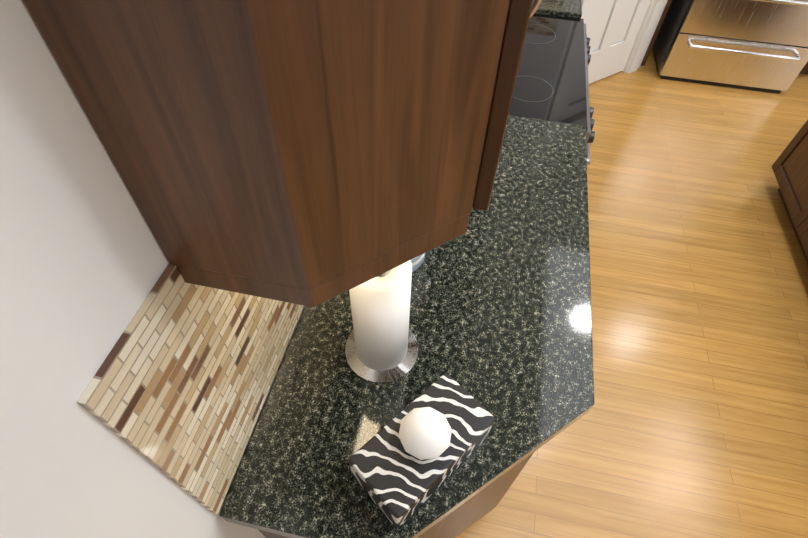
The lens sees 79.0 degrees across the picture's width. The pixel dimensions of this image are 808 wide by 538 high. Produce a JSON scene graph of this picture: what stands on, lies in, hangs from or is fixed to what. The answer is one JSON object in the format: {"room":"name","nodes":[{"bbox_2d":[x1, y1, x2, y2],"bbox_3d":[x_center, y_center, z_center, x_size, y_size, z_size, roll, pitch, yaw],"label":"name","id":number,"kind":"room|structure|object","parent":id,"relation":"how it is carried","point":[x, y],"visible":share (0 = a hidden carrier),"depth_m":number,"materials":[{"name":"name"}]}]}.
{"room":"kitchen","nodes":[
{"label":"kitchen","id":0,"kind":"room"},
{"bbox_2d":[0,0,304,537],"bbox_3d":[-0.245,-0.280,0.800,0.100,2.740,7.600,10,52,7],"label":"wall","id":1,"kind":"structure","parent":0,"point":[84,262],"depth_m":0.42,"materials":[{"name":"white paint"}]},
{"bbox_2d":[77,263,303,514],"bbox_3d":[-0.006,-0.834,1.521,0.008,0.453,2.889,10,52,7],"label":"backsplash","id":2,"kind":"structure","parent":1,"relation":"attached to","point":[177,389],"depth_m":0.66,"materials":[{"name":"tile"}]},
{"bbox_2d":[23,0,541,306],"bbox_3d":[0.034,-0.658,0.481,0.382,1.028,1.118,10,52,7],"label":"upper cabinet","id":3,"kind":"object","parent":1,"relation":"attached to","point":[311,153],"visible":1,"depth_m":0.42,"materials":[{"name":"brown wood"}]},
{"bbox_2d":[456,47,807,537],"bbox_3d":[3.390,1.308,1.452,7.620,0.100,7.700,10,52,7],"label":"floor","id":4,"kind":"structure","parent":0,"point":[692,422],"depth_m":2.14,"materials":[{"name":"brown wood"}]},
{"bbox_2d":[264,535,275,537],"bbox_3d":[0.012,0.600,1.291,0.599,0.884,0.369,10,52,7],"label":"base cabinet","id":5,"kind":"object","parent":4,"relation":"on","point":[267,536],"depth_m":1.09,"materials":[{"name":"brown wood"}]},
{"bbox_2d":[220,115,593,537],"bbox_3d":[0.128,-0.004,1.182,0.621,0.044,1.265,10,52,7],"label":"countertop","id":6,"kind":"structure","parent":5,"relation":"on","point":[502,307],"depth_m":1.01,"materials":[{"name":"green stone"}]},
{"bbox_2d":[345,261,417,383],"bbox_3d":[-0.042,0.067,0.885,0.150,0.322,0.150,10,52,7],"label":"paper towel","id":7,"kind":"object","parent":6,"relation":"on","point":[381,347],"visible":0.71,"depth_m":0.87,"materials":[{"name":"paper"}]},
{"bbox_2d":[410,253,425,271],"bbox_3d":[-0.015,-0.142,1.054,0.147,0.320,0.204,10,52,7],"label":"canister","id":8,"kind":"object","parent":6,"relation":"on","point":[417,262],"visible":0.06,"depth_m":1.12,"materials":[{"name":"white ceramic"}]},
{"bbox_2d":[349,373,494,528],"bbox_3d":[0.034,0.287,0.822,0.230,0.150,0.120,-36,60,-26],"label":"tissue box","id":9,"kind":"object","parent":6,"relation":"on","point":[410,459],"visible":1,"depth_m":0.79,"materials":[{"name":"cardboard"}]},
{"bbox_2d":[509,13,594,164],"bbox_3d":[0.367,-0.496,2.157,0.692,0.913,0.772,10,52,7],"label":"range","id":10,"kind":"object","parent":4,"relation":"on","point":[552,83],"visible":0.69,"depth_m":1.73,"materials":[{"name":"black glass"}]},
{"bbox_2d":[532,0,581,17],"bbox_3d":[0.498,-1.123,2.651,0.632,0.929,0.835,10,52,7],"label":"countertop","id":11,"kind":"structure","parent":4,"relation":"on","point":[569,8],"depth_m":2.03,"materials":[{"name":"black stone"}]},
{"bbox_2d":[641,0,671,65],"bbox_3d":[2.330,-2.408,2.719,1.058,2.504,0.727,10,52,7],"label":"surround","id":12,"kind":"object","parent":4,"relation":"on","point":[659,25],"visible":0.17,"depth_m":3.37,"materials":[{"name":"brown wood"}]},
{"bbox_2d":[653,0,807,93],"bbox_3d":[2.291,-2.093,2.940,0.832,1.764,0.892,10,52,7],"label":"fridge","id":13,"kind":"object","parent":4,"relation":"on","point":[758,45],"visible":0.98,"depth_m":3.18,"materials":[{"name":"grey metal"}]},
{"bbox_2d":[772,120,807,264],"bbox_3d":[2.097,0.023,1.813,0.625,0.879,1.960,10,52,7],"label":"kitchen island","id":14,"kind":"object","parent":4,"relation":"on","point":[790,167],"visible":1,"depth_m":2.39,"materials":[{"name":"brown wood"}]},
{"bbox_2d":[800,61,807,73],"bbox_3d":[3.167,-1.800,3.265,0.761,0.929,0.632,10,52,7],"label":"base cabinet","id":15,"kind":"object","parent":4,"relation":"on","point":[804,70],"visible":0.12,"depth_m":3.52,"materials":[{"name":"brown wood"}]},
{"bbox_2d":[632,0,667,67],"bbox_3d":[1.092,-2.460,2.577,1.340,2.740,1.340,10,52,7],"label":"wall","id":16,"kind":"structure","parent":0,"point":[652,33],"depth_m":3.34,"materials":[{"name":"white paint"}]},
{"bbox_2d":[581,0,665,83],"bbox_3d":[1.348,-1.936,2.539,0.594,2.154,0.594,10,52,7],"label":"pantry door","id":17,"kind":"structure","parent":16,"relation":"in","point":[614,30],"depth_m":3.18,"materials":[{"name":"white paint"}]}
]}

